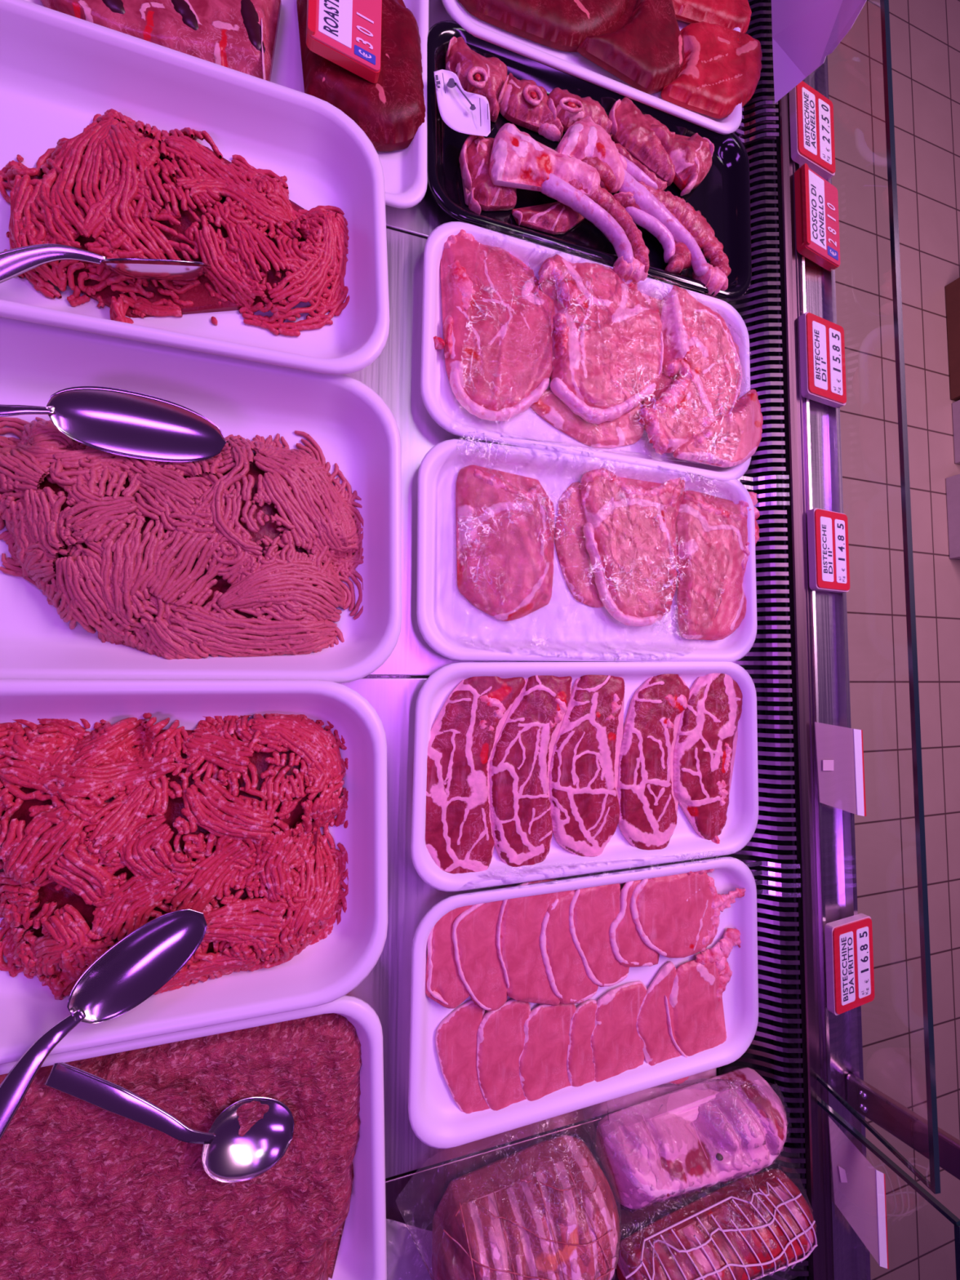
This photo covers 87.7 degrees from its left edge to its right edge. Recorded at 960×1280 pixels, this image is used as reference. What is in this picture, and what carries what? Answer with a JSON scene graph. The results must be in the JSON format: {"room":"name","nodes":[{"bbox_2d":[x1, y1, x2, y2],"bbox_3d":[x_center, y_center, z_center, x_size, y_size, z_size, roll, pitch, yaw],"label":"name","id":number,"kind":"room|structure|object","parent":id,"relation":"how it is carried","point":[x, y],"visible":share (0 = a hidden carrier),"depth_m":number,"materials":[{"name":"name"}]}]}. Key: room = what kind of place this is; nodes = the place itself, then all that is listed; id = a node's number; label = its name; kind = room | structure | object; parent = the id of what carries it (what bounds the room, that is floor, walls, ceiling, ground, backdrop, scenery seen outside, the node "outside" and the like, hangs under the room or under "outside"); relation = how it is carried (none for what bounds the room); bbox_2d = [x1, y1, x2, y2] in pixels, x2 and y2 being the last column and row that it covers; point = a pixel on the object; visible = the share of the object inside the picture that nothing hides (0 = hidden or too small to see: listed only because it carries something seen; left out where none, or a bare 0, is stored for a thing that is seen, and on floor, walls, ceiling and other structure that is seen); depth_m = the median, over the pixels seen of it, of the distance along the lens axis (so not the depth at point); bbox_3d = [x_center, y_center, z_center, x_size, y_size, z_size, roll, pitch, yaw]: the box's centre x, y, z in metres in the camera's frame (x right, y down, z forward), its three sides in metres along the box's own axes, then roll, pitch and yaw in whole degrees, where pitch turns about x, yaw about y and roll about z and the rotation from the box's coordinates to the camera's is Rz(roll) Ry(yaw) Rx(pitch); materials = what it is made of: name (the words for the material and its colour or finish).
{"room":"food shop","nodes":[
{"label":"food shop","id":0,"kind":"room"},
{"bbox_2d":[827,0,959,1279],"bbox_3d":[1.941,-0.355,2.204,9.000,0.001,9.000,2,86,-17],"label":"floor","id":1,"kind":"structure","parent":0,"point":[925,34],"depth_m":2.17,"materials":[{"name":"beige tile"}]},
{"bbox_2d":[339,0,871,1279],"bbox_3d":[-0.331,-0.047,0.940,1.426,1.017,1.900,2,86,-17],"label":"display case","id":2,"kind":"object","parent":1,"relation":"on","point":[800,855],"depth_m":0.63,"materials":[{"name":"metal"}]},
{"bbox_2d":[0,995,386,1279],"bbox_3d":[-0.297,0.440,0.383,0.447,0.044,0.277,2,86,-17],"label":"tray","id":3,"kind":"object","parent":2,"relation":"on","point":[362,1255],"visible":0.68,"depth_m":0.43,"materials":[{"name":"white plastic"}]},
{"bbox_2d":[0,1013,361,1279],"bbox_3d":[-0.253,0.437,0.397,0.308,0.037,0.243,7,85,-17],"label":"meat","id":4,"kind":"object","parent":3,"relation":"in","point":[88,1192],"visible":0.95,"depth_m":0.39,"materials":[{"name":"red food"}]},
{"bbox_2d":[43,1062,294,1182],"bbox_3d":[-0.235,0.365,0.385,0.192,0.027,0.052,32,78,-13],"label":"serving spoon","id":5,"kind":"object","parent":4,"relation":"on","point":[227,1156],"visible":1,"depth_m":0.39,"materials":[{"name":"silver metal"}]},
{"bbox_2d":[201,1096,294,1182],"bbox_3d":[-0.184,0.396,0.400,0.066,0.025,0.056,2,86,-17],"label":"bowl","id":6,"kind":"object","parent":5,"relation":"on","point":[227,1156],"depth_m":0.40,"materials":[{"name":"silver metal"}]},
{"bbox_2d":[0,679,387,1064],"bbox_3d":[-0.295,0.162,0.381,0.444,0.044,0.264,2,86,-17],"label":"tray","id":7,"kind":"object","parent":2,"relation":"on","point":[326,971],"visible":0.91,"depth_m":0.40,"materials":[{"name":"white plastic"}]},
{"bbox_2d":[0,712,348,999],"bbox_3d":[-0.241,0.174,0.390,0.301,0.052,0.259,2,86,-17],"label":"speckled mince","id":8,"kind":"object","parent":7,"relation":"in","point":[108,831],"visible":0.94,"depth_m":0.38,"materials":[{"name":"red food"}]},
{"bbox_2d":[0,908,207,1140],"bbox_3d":[-0.273,0.260,0.346,0.185,0.021,0.049,-44,100,-15],"label":"serving spoon","id":9,"kind":"object","parent":8,"relation":"on","point":[144,960],"visible":1,"depth_m":0.35,"materials":[{"name":"silver metal"}]},
{"bbox_2d":[66,908,207,1023],"bbox_3d":[-0.241,0.230,0.358,0.095,0.021,0.048,-38,98,-16],"label":"bowl","id":10,"kind":"object","parent":9,"relation":"on","point":[144,960],"depth_m":0.36,"materials":[{"name":"silver metal"}]},
{"bbox_2d":[0,0,389,374],"bbox_3d":[-0.290,-0.357,0.408,0.427,0.044,0.248,2,86,-17],"label":"tray","id":11,"kind":"object","parent":2,"relation":"on","point":[59,71],"visible":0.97,"depth_m":0.42,"materials":[{"name":"white plastic"}]},
{"bbox_2d":[0,108,349,336],"bbox_3d":[-0.242,-0.361,0.423,0.291,0.039,0.200,-16,92,-18],"label":"red mince","id":12,"kind":"object","parent":11,"relation":"in","point":[122,187],"visible":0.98,"depth_m":0.42,"materials":[{"name":"red food"}]},
{"bbox_2d":[0,244,211,283],"bbox_3d":[-0.308,-0.287,0.393,0.182,0.046,0.033,-25,94,-17],"label":"serving spoon","id":13,"kind":"object","parent":12,"relation":"on","point":[15,262],"visible":1,"depth_m":0.39,"materials":[{"name":"silver metal"}]},
{"bbox_2d":[99,257,211,280],"bbox_3d":[-0.263,-0.307,0.408,0.081,0.045,0.029,-14,91,-18],"label":"bowl","id":14,"kind":"object","parent":13,"relation":"on","point":[160,269],"depth_m":0.40,"materials":[{"name":"silver metal"}]},
{"bbox_2d":[210,316,217,324],"bbox_3d":[-0.234,-0.281,0.439,0.005,0.004,0.007,2,86,-17],"label":"crumb","id":15,"kind":"object","parent":11,"relation":"in","point":[214,320],"visible":1,"depth_m":0.44,"materials":[{"name":"red food"}]},
{"bbox_2d":[0,316,401,683],"bbox_3d":[-0.287,-0.104,0.409,0.443,0.044,0.277,2,86,-17],"label":"tray","id":16,"kind":"object","parent":2,"relation":"on","point":[354,428],"visible":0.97,"depth_m":0.43,"materials":[{"name":"white plastic"}]},
{"bbox_2d":[0,417,364,659],"bbox_3d":[-0.243,-0.078,0.417,0.337,0.048,0.250,2,86,-17],"label":"pale mince","id":17,"kind":"object","parent":16,"relation":"in","point":[237,551],"visible":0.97,"depth_m":0.41,"materials":[{"name":"pink food"}]},
{"bbox_2d":[0,386,226,462],"bbox_3d":[-0.294,-0.169,0.386,0.178,0.027,0.044,2,86,-17],"label":"serving spoon","id":18,"kind":"object","parent":17,"relation":"on","point":[117,421],"visible":1,"depth_m":0.40,"materials":[{"name":"silver metal"}]},
{"bbox_2d":[25,0,428,208],"bbox_3d":[-0.226,-0.607,0.476,0.357,0.022,0.338,2,86,-17],"label":"tray","id":19,"kind":"object","parent":2,"relation":"on","point":[405,171],"visible":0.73,"depth_m":0.51,"materials":[{"name":"white plastic"}]},
{"bbox_2d":[40,0,281,81],"bbox_3d":[-0.280,-0.572,0.444,0.188,0.024,0.124,2,86,-17],"label":"meat","id":20,"kind":"object","parent":19,"relation":"on","point":[238,35],"visible":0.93,"depth_m":0.44,"materials":[{"name":"red food"}]},
{"bbox_2d":[296,0,425,151],"bbox_3d":[-0.116,-0.591,0.498,0.130,0.029,0.179,2,86,-17],"label":"beef","id":21,"kind":"object","parent":19,"relation":"on","point":[390,111],"visible":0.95,"depth_m":0.49,"materials":[{"name":"red food"}]},
{"bbox_2d":[306,0,382,83],"bbox_3d":[-0.126,-0.582,0.468,0.067,0.024,0.085,2,86,-17],"label":"price tag","id":22,"kind":"object","parent":21,"relation":"on","point":[347,33],"visible":1,"depth_m":0.47,"materials":[{"name":"red plastic"}]},
{"bbox_2d":[389,1218,432,1279],"bbox_3d":[-0.069,0.576,0.464,0.079,0.005,0.089,2,86,-17],"label":"plastic bag","id":23,"kind":"object","parent":2,"relation":"on","point":[389,1219],"visible":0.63,"depth_m":0.47,"materials":[{"name":"clear plastic"}]},
{"bbox_2d":[405,1105,621,1279],"bbox_3d":[0.043,0.571,0.459,0.230,0.085,0.199,2,86,-17],"label":"meat roast","id":24,"kind":"object","parent":2,"relation":"on","point":[548,1209],"visible":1,"depth_m":0.46,"materials":[{"name":"food"}]},
{"bbox_2d":[408,856,758,1148],"bbox_3d":[0.127,0.363,0.530,0.408,0.022,0.232,2,86,-17],"label":"tray","id":25,"kind":"object","parent":2,"relation":"on","point":[435,1117],"visible":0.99,"depth_m":0.51,"materials":[{"name":"white plastic"}]},
{"bbox_2d":[425,905,472,1008],"bbox_3d":[-0.025,0.304,0.483,0.054,0.008,0.102,2,86,-17],"label":"slice","id":26,"kind":"object","parent":25,"relation":"on","point":[444,985],"visible":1,"depth_m":0.48,"materials":[{"name":"pink food"}]},
{"bbox_2d":[435,999,489,1113],"bbox_3d":[-0.009,0.424,0.488,0.053,0.007,0.134,-12,90,-18],"label":"slice","id":27,"kind":"object","parent":25,"relation":"on","point":[455,1037],"visible":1,"depth_m":0.48,"materials":[{"name":"pink food"}]},
{"bbox_2d":[451,885,511,1011],"bbox_3d":[0.006,0.306,0.491,0.072,0.011,0.117,2,86,-17],"label":"slice","id":28,"kind":"object","parent":25,"relation":"on","point":[478,964],"visible":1,"depth_m":0.49,"materials":[{"name":"pink food"}]},
{"bbox_2d":[476,998,530,1111],"bbox_3d":[0.028,0.422,0.498,0.064,0.010,0.118,-7,89,-18],"label":"slice","id":29,"kind":"object","parent":25,"relation":"on","point":[500,1035],"visible":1,"depth_m":0.49,"materials":[{"name":"pink food"}]},
{"bbox_2d":[496,879,570,1005],"bbox_3d":[0.056,0.310,0.506,0.086,0.011,0.128,2,86,-17],"label":"slice","id":30,"kind":"object","parent":25,"relation":"on","point":[517,944],"visible":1,"depth_m":0.50,"materials":[{"name":"pink food"}]},
{"bbox_2d":[519,1003,576,1101],"bbox_3d":[0.071,0.429,0.511,0.070,0.010,0.111,2,86,-17],"label":"slice","id":31,"kind":"object","parent":25,"relation":"on","point":[543,1071],"visible":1,"depth_m":0.51,"materials":[{"name":"pink food"}]},
{"bbox_2d":[539,889,598,1004],"bbox_3d":[0.096,0.319,0.518,0.077,0.011,0.117,2,86,-17],"label":"slice","id":32,"kind":"object","parent":25,"relation":"on","point":[568,979],"visible":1,"depth_m":0.51,"materials":[{"name":"food"}]},
{"bbox_2d":[566,999,597,1086],"bbox_3d":[0.112,0.427,0.524,0.049,0.010,0.091,2,86,-17],"label":"slice","id":33,"kind":"object","parent":25,"relation":"on","point":[580,1064],"visible":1,"depth_m":0.52,"materials":[{"name":"pink food"}]},
{"bbox_2d":[568,883,629,986],"bbox_3d":[0.127,0.312,0.528,0.070,0.011,0.112,-9,90,-18],"label":"slice","id":34,"kind":"object","parent":25,"relation":"on","point":[592,910],"visible":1,"depth_m":0.52,"materials":[{"name":"pink food"}]},
{"bbox_2d":[590,980,647,1081],"bbox_3d":[0.152,0.430,0.537,0.079,0.010,0.112,2,86,-17],"label":"slice","id":35,"kind":"object","parent":25,"relation":"on","point":[616,1045],"visible":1,"depth_m":0.53,"materials":[{"name":"food"}]},
{"bbox_2d":[608,878,659,967],"bbox_3d":[0.174,0.307,0.544,0.081,0.011,0.098,2,86,-17],"label":"slice","id":36,"kind":"object","parent":25,"relation":"on","point":[628,948],"visible":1,"depth_m":0.54,"materials":[{"name":"food"}]},
{"bbox_2d":[635,960,688,1084],"bbox_3d":[0.203,0.431,0.553,0.065,0.010,0.132,-12,90,-18],"label":"slice","id":37,"kind":"object","parent":25,"relation":"on","point":[651,1024],"visible":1,"depth_m":0.55,"materials":[{"name":"pink food"}]},
{"bbox_2d":[630,868,745,958],"bbox_3d":[0.236,0.303,0.562,0.159,0.011,0.104,2,86,-17],"label":"slice","id":38,"kind":"object","parent":25,"relation":"on","point":[677,916],"visible":1,"depth_m":0.55,"materials":[{"name":"pink food"}]},
{"bbox_2d":[664,928,741,1057],"bbox_3d":[0.252,0.401,0.569,0.102,0.011,0.149,18,82,-16],"label":"slice","id":39,"kind":"object","parent":25,"relation":"on","point":[695,997],"visible":1,"depth_m":0.56,"materials":[{"name":"pink food"}]},
{"bbox_2d":[410,662,758,891],"bbox_3d":[0.132,0.134,0.546,0.417,0.022,0.226,2,86,-17],"label":"tray","id":40,"kind":"object","parent":2,"relation":"on","point":[742,814],"visible":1,"depth_m":0.54,"materials":[{"name":"white plastic"}]},
{"bbox_2d":[425,675,525,873],"bbox_3d":[-0.016,0.129,0.500,0.097,0.012,0.222,14,83,-16],"label":"steak","id":41,"kind":"object","parent":40,"relation":"on","point":[464,734],"visible":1,"depth_m":0.50,"materials":[{"name":"red food"}]},
{"bbox_2d":[489,675,572,866],"bbox_3d":[0.049,0.131,0.520,0.081,0.013,0.220,11,84,-17],"label":"steak","id":42,"kind":"object","parent":40,"relation":"on","point":[520,764],"visible":1,"depth_m":0.52,"materials":[{"name":"red food"}]},
{"bbox_2d":[549,675,625,857],"bbox_3d":[0.119,0.134,0.542,0.093,0.013,0.211,2,86,-17],"label":"steak","id":43,"kind":"object","parent":40,"relation":"on","point":[584,771],"visible":1,"depth_m":0.54,"materials":[{"name":"red food"}]},
{"bbox_2d":[463,850,717,888],"bbox_3d":[0.138,0.239,0.529,0.339,0.002,0.023,2,86,-17],"label":"film","id":44,"kind":"object","parent":40,"relation":"on","point":[715,851],"visible":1,"depth_m":0.53,"materials":[{"name":"clear plastic"}]},
{"bbox_2d":[617,673,689,849],"bbox_3d":[0.196,0.134,0.566,0.084,0.012,0.214,10,84,-17],"label":"steak","id":45,"kind":"object","parent":40,"relation":"on","point":[648,802],"visible":0.99,"depth_m":0.56,"materials":[{"name":"red food"}]},
{"bbox_2d":[673,673,742,844],"bbox_3d":[0.267,0.133,0.588,0.088,0.012,0.223,14,83,-16],"label":"steak","id":46,"kind":"object","parent":40,"relation":"on","point":[706,742],"visible":1,"depth_m":0.58,"materials":[{"name":"red food"}]},
{"bbox_2d":[420,221,751,481],"bbox_3d":[0.137,-0.313,0.572,0.416,0.022,0.236,2,86,-17],"label":"tray","id":47,"kind":"object","parent":2,"relation":"on","point":[438,398],"visible":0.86,"depth_m":0.54,"materials":[{"name":"white plastic"}]},
{"bbox_2d":[433,229,555,421],"bbox_3d":[0.017,-0.332,0.532,0.139,0.017,0.202,2,86,-17],"label":"pork chop","id":48,"kind":"object","parent":47,"relation":"on","point":[497,370],"visible":1,"depth_m":0.53,"materials":[{"name":"pink food"}]},
{"bbox_2d":[529,386,644,448],"bbox_3d":[0.125,-0.260,0.567,0.150,0.010,0.081,2,86,-17],"label":"pork chop","id":49,"kind":"object","parent":47,"relation":"on","point":[620,432],"visible":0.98,"depth_m":0.56,"materials":[{"name":"pink food"}]},
{"bbox_2d":[537,253,663,424],"bbox_3d":[0.141,-0.336,0.566,0.161,0.020,0.189,2,86,-17],"label":"pork chop","id":50,"kind":"object","parent":47,"relation":"on","point":[597,366],"visible":1,"depth_m":0.56,"materials":[{"name":"pink food"}]},
{"bbox_2d":[467,234,750,462],"bbox_3d":[0.156,-0.322,0.561,0.386,0.012,0.231,2,86,-17],"label":"film","id":51,"kind":"object","parent":47,"relation":"on","point":[586,253],"visible":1,"depth_m":0.57,"materials":[{"name":"clear plastic"}]},
{"bbox_2d":[641,293,662,313],"bbox_3d":[0.197,-0.399,0.598,0.071,0.009,0.065,2,86,-17],"label":"pork chop","id":52,"kind":"object","parent":47,"relation":"on","point":[656,303],"visible":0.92,"depth_m":0.60,"materials":[{"name":"pink food"}]},
{"bbox_2d":[638,284,742,454],"bbox_3d":[0.260,-0.312,0.601,0.128,0.018,0.211,17,82,-16],"label":"pork chop","id":53,"kind":"object","parent":47,"relation":"on","point":[695,334],"visible":1,"depth_m":0.60,"materials":[{"name":"pink food"}]},
{"bbox_2d":[673,389,763,467],"bbox_3d":[0.301,-0.241,0.606,0.148,0.016,0.065,-39,98,-16],"label":"pork chop","id":54,"kind":"object","parent":47,"relation":"on","point":[744,424],"visible":1,"depth_m":0.60,"materials":[{"name":"pink food"}]},
{"bbox_2d":[733,342,740,398],"bbox_3d":[0.318,-0.342,0.629,0.046,0.012,0.090,2,86,-17],"label":"pork chop","id":55,"kind":"object","parent":47,"relation":"on","point":[735,344],"visible":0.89,"depth_m":0.63,"materials":[{"name":"pink food"}]},
{"bbox_2d":[416,439,756,662],"bbox_3d":[0.136,-0.090,0.560,0.420,0.022,0.230,2,86,-17],"label":"tray","id":56,"kind":"object","parent":2,"relation":"on","point":[568,629],"visible":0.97,"depth_m":0.54,"materials":[{"name":"white plastic"}]},
{"bbox_2d":[455,464,554,621],"bbox_3d":[0.029,-0.101,0.526,0.115,0.016,0.164,2,86,-17],"label":"pork chop","id":57,"kind":"object","parent":56,"relation":"on","point":[513,557],"visible":1,"depth_m":0.52,"materials":[{"name":"pink food"}]},
{"bbox_2d":[554,481,604,608],"bbox_3d":[0.115,-0.107,0.558,0.067,0.007,0.141,2,86,-17],"label":"pork chop","id":58,"kind":"object","parent":56,"relation":"on","point":[573,556],"visible":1,"depth_m":0.55,"materials":[{"name":"pink food"}]},
{"bbox_2d":[451,432,739,660],"bbox_3d":[0.144,-0.092,0.548,0.367,0.006,0.238,2,86,-17],"label":"film","id":59,"kind":"object","parent":56,"relation":"on","point":[468,437],"visible":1,"depth_m":0.55,"materials":[{"name":"clear plastic"}]},
{"bbox_2d":[578,467,684,626],"bbox_3d":[0.179,-0.110,0.570,0.143,0.019,0.188,2,86,-17],"label":"pork chop","id":60,"kind":"object","parent":56,"relation":"on","point":[638,557],"visible":1,"depth_m":0.56,"materials":[{"name":"pink food"}]},
{"bbox_2d":[676,490,759,640],"bbox_3d":[0.293,-0.093,0.605,0.122,0.016,0.188,2,86,-17],"label":"pork chop","id":61,"kind":"object","parent":56,"relation":"on","point":[721,566],"visible":1,"depth_m":0.59,"materials":[{"name":"pink food"}]},
{"bbox_2d":[426,20,751,299],"bbox_3d":[0.142,-0.545,0.588,0.425,0.022,0.228,2,86,-17],"label":"tray","id":62,"kind":"object","parent":2,"relation":"on","point":[722,197],"visible":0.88,"depth_m":0.58,"materials":[{"name":"black plastic"}]},
{"bbox_2d":[433,69,490,136],"bbox_3d":[-0.018,-0.551,0.516,0.061,0.009,0.063,2,86,-17],"label":"price sticker","id":63,"kind":"object","parent":62,"relation":"on","point":[462,111],"visible":1,"depth_m":0.52,"materials":[{"name":"white paper"}]},
{"bbox_2d":[444,36,507,122],"bbox_3d":[-0.004,-0.614,0.541,0.070,0.023,0.062,16,82,-16],"label":"lamb chop","id":64,"kind":"object","parent":62,"relation":"on","point":[477,73],"visible":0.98,"depth_m":0.54,"materials":[{"name":"pink food"}]},
{"bbox_2d":[458,134,516,214],"bbox_3d":[0.004,-0.501,0.536,0.068,0.023,0.082,-25,95,-17],"label":"lamb chop","id":65,"kind":"object","parent":62,"relation":"on","point":[480,193],"visible":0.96,"depth_m":0.53,"materials":[{"name":"food"}]},
{"bbox_2d":[497,72,563,142],"bbox_3d":[0.062,-0.598,0.559,0.080,0.023,0.056,22,81,-15],"label":"lamb chop","id":66,"kind":"object","parent":62,"relation":"on","point":[523,103],"visible":1,"depth_m":0.55,"materials":[{"name":"pink food"}]},
{"bbox_2d":[511,200,584,235],"bbox_3d":[0.081,-0.478,0.564,0.097,0.015,0.034,-24,94,-17],"label":"lamb chop","id":67,"kind":"object","parent":62,"relation":"on","point":[553,218],"visible":0.88,"depth_m":0.56,"materials":[{"name":"food"}]},
{"bbox_2d":[488,123,649,284],"bbox_3d":[0.109,-0.486,0.557,0.215,0.032,0.089,25,80,-15],"label":"lamb chop","id":68,"kind":"object","parent":62,"relation":"on","point":[517,160],"visible":1,"depth_m":0.55,"materials":[{"name":"pink food"}]},
{"bbox_2d":[547,87,612,137],"bbox_3d":[0.115,-0.611,0.576,0.089,0.024,0.042,-8,89,-18],"label":"lamb chop","id":69,"kind":"object","parent":62,"relation":"on","point":[569,108],"visible":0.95,"depth_m":0.57,"materials":[{"name":"pink food"}]},
{"bbox_2d":[608,97,675,186],"bbox_3d":[0.202,-0.609,0.605,0.105,0.019,0.061,23,80,-15],"label":"meat piece","id":70,"kind":"object","parent":62,"relation":"on","point":[630,129],"visible":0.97,"depth_m":0.60,"materials":[{"name":"food"}]},
{"bbox_2d":[555,115,731,297],"bbox_3d":[0.208,-0.513,0.590,0.257,0.035,0.082,28,79,-14],"label":"lamb chop","id":71,"kind":"object","parent":62,"relation":"on","point":[585,140],"visible":1,"depth_m":0.58,"materials":[{"name":"pink food"}]},
{"bbox_2d":[613,142,692,274],"bbox_3d":[0.202,-0.513,0.593,0.165,0.026,0.080,42,76,-11],"label":"lamb chop","id":72,"kind":"object","parent":62,"relation":"on","point":[677,255],"visible":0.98,"depth_m":0.59,"materials":[{"name":"pink food"}]},
{"bbox_2d":[649,124,714,195],"bbox_3d":[0.251,-0.602,0.615,0.088,0.025,0.091,-41,99,-15],"label":"lamb chop","id":73,"kind":"object","parent":62,"relation":"on","point":[691,157],"visible":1,"depth_m":0.61,"materials":[{"name":"food"}]},
{"bbox_2d":[441,0,742,134],"bbox_3d":[0.143,-0.764,0.597,0.407,0.022,0.241,2,86,-17],"label":"tray","id":74,"kind":"object","parent":2,"relation":"on","point":[574,64],"visible":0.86,"depth_m":0.58,"materials":[{"name":"white plastic"}]},
{"bbox_2d":[457,0,628,52],"bbox_3d":[0.090,-0.733,0.573,0.269,0.021,0.095,-24,94,-17],"label":"steak","id":75,"kind":"object","parent":74,"relation":"on","point":[562,25],"visible":0.98,"depth_m":0.56,"materials":[{"name":"red food"}]},
{"bbox_2d":[577,0,684,94],"bbox_3d":[0.201,-0.720,0.605,0.099,0.021,0.169,40,76,-11],"label":"steak","id":76,"kind":"object","parent":74,"relation":"in","point":[644,49],"visible":1,"depth_m":0.60,"materials":[{"name":"red food"}]},
{"bbox_2d":[660,21,762,119],"bbox_3d":[0.298,-0.728,0.635,0.149,0.020,0.121,2,86,-17],"label":"steak","id":77,"kind":"object","parent":74,"relation":"on","point":[721,70],"visible":1,"depth_m":0.63,"materials":[{"name":"red food"}]},
{"bbox_2d":[671,0,751,33],"bbox_3d":[0.281,-0.831,0.636,0.156,0.018,0.090,-5,88,-18],"label":"steak","id":78,"kind":"object","parent":74,"relation":"on","point":[731,14],"visible":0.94,"depth_m":0.64,"materials":[{"name":"red food"}]},
{"bbox_2d":[590,1066,788,1213],"bbox_3d":[0.249,0.553,0.538,0.291,0.060,0.120,7,85,-17],"label":"tied roast","id":79,"kind":"object","parent":2,"relation":"on","point":[731,1126],"visible":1,"depth_m":0.53,"materials":[{"name":"pink food"}]},
{"bbox_2d":[616,1149,817,1279],"bbox_3d":[0.274,0.675,0.541,0.280,0.056,0.162,2,86,-17],"label":"netted roast","id":80,"kind":"object","parent":2,"relation":"on","point":[757,1226],"visible":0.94,"depth_m":0.54,"materials":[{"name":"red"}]},
{"bbox_2d":[702,0,808,1279],"bbox_3d":[0.336,-0.059,0.642,0.112,0.041,1.900,2,86,-17],"label":"grille","id":81,"kind":"object","parent":2,"relation":"attached to","point":[775,855],"depth_m":0.65,"materials":[{"name":"metal"}]},
{"bbox_2d":[789,80,835,180],"bbox_3d":[0.466,-0.714,0.700,0.080,0.018,0.112,2,86,-17],"label":"price tag","id":82,"kind":"object","parent":2,"relation":"on","point":[811,113],"visible":0.98,"depth_m":0.69,"materials":[{"name":"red plastic"}]},
{"bbox_2d":[794,163,839,270],"bbox_3d":[0.469,-0.584,0.692,0.082,0.026,0.118,2,86,-17],"label":"price tag","id":83,"kind":"object","parent":2,"relation":"on","point":[816,200],"visible":1,"depth_m":0.68,"materials":[{"name":"red plastic"}]},
{"bbox_2d":[771,0,866,103],"bbox_3d":[0.424,-0.826,0.619,0.019,0.130,0.209,2,86,-17],"label":"paper sheet","id":84,"kind":"object","parent":2,"relation":"on","point":[805,32],"visible":1,"depth_m":0.64,"materials":[{"name":"white paper"}]},
{"bbox_2d":[798,311,846,407],"bbox_3d":[0.468,-0.381,0.681,0.080,0.018,0.113,2,86,-17],"label":"price tag","id":85,"kind":"object","parent":2,"relation":"attached to","point":[821,340],"visible":1,"depth_m":0.67,"materials":[{"name":"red plastic"}]},
{"bbox_2d":[807,507,849,592],"bbox_3d":[0.465,-0.118,0.665,0.069,0.017,0.107,2,86,-17],"label":"price tag","id":86,"kind":"object","parent":2,"relation":"on","point":[827,531],"visible":1,"depth_m":0.66,"materials":[{"name":"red plastic"}]},
{"bbox_2d":[813,721,866,816],"bbox_3d":[0.466,0.167,0.644,0.084,0.003,0.124,2,86,-17],"label":"price tag","id":87,"kind":"object","parent":2,"relation":"on","point":[839,749],"visible":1,"depth_m":0.65,"materials":[{"name":"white plastic"}]},
{"bbox_2d":[824,913,874,1015],"bbox_3d":[0.470,0.410,0.635,0.080,0.018,0.106,2,86,-17],"label":"price tag","id":88,"kind":"object","parent":2,"relation":"attached to","point":[849,953],"visible":1,"depth_m":0.63,"materials":[{"name":"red plastic"}]},
{"bbox_2d":[827,1115,888,1269],"bbox_3d":[0.471,0.679,0.617,0.074,0.003,0.217,-37,98,-16],"label":"holder","id":89,"kind":"object","parent":2,"relation":"on","point":[859,1188],"visible":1,"depth_m":0.62,"materials":[{"name":"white plastic"}]},
{"bbox_2d":[817,0,940,1194],"bbox_3d":[0.427,-0.241,0.592,0.024,0.147,1.546,2,86,-17],"label":"glass screen","id":90,"kind":"object","parent":2,"relation":"on","point":[934,1185],"visible":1,"depth_m":0.51,"materials":[{"name":"teal"}]},
{"bbox_2d":[817,1095,959,1279],"bbox_3d":[0.430,0.721,0.534,0.007,0.153,0.334,2,86,-17],"label":"glass screen","id":91,"kind":"object","parent":2,"relation":"on","point":[896,1169],"visible":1,"depth_m":0.52,"materials":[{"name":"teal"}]},
{"bbox_2d":[846,1073,959,1180],"bbox_3d":[0.566,0.569,0.484,0.088,0.364,0.038,2,86,-17],"label":"support arm","id":92,"kind":"object","parent":2,"relation":"on","point":[909,1127],"visible":0.96,"depth_m":0.59,"materials":[{"name":"metal"}]},
{"bbox_2d":[944,277,959,400],"bbox_3d":[2.516,-1.391,2.285,0.600,0.300,0.552,2,86,-17],"label":"cardboard box","id":93,"kind":"object","parent":1,"relation":"on","point":[952,290],"visible":1,"depth_m":2.31,"materials":[{"name":"brown cardboard"}]},
{"bbox_2d":[945,474,959,559],"bbox_3d":[2.443,-0.552,2.246,0.600,0.240,0.372,2,86,-17],"label":"storage box","id":94,"kind":"object","parent":1,"relation":"on","point":[953,483],"visible":1,"depth_m":2.25,"materials":[{"name":"white"}]},
{"bbox_2d":[951,400,959,464],"bbox_3d":[2.508,-0.956,2.300,0.600,0.220,0.288,2,86,-17],"label":"storage box","id":95,"kind":"object","parent":1,"relation":"on","point":[956,405],"visible":1,"depth_m":2.30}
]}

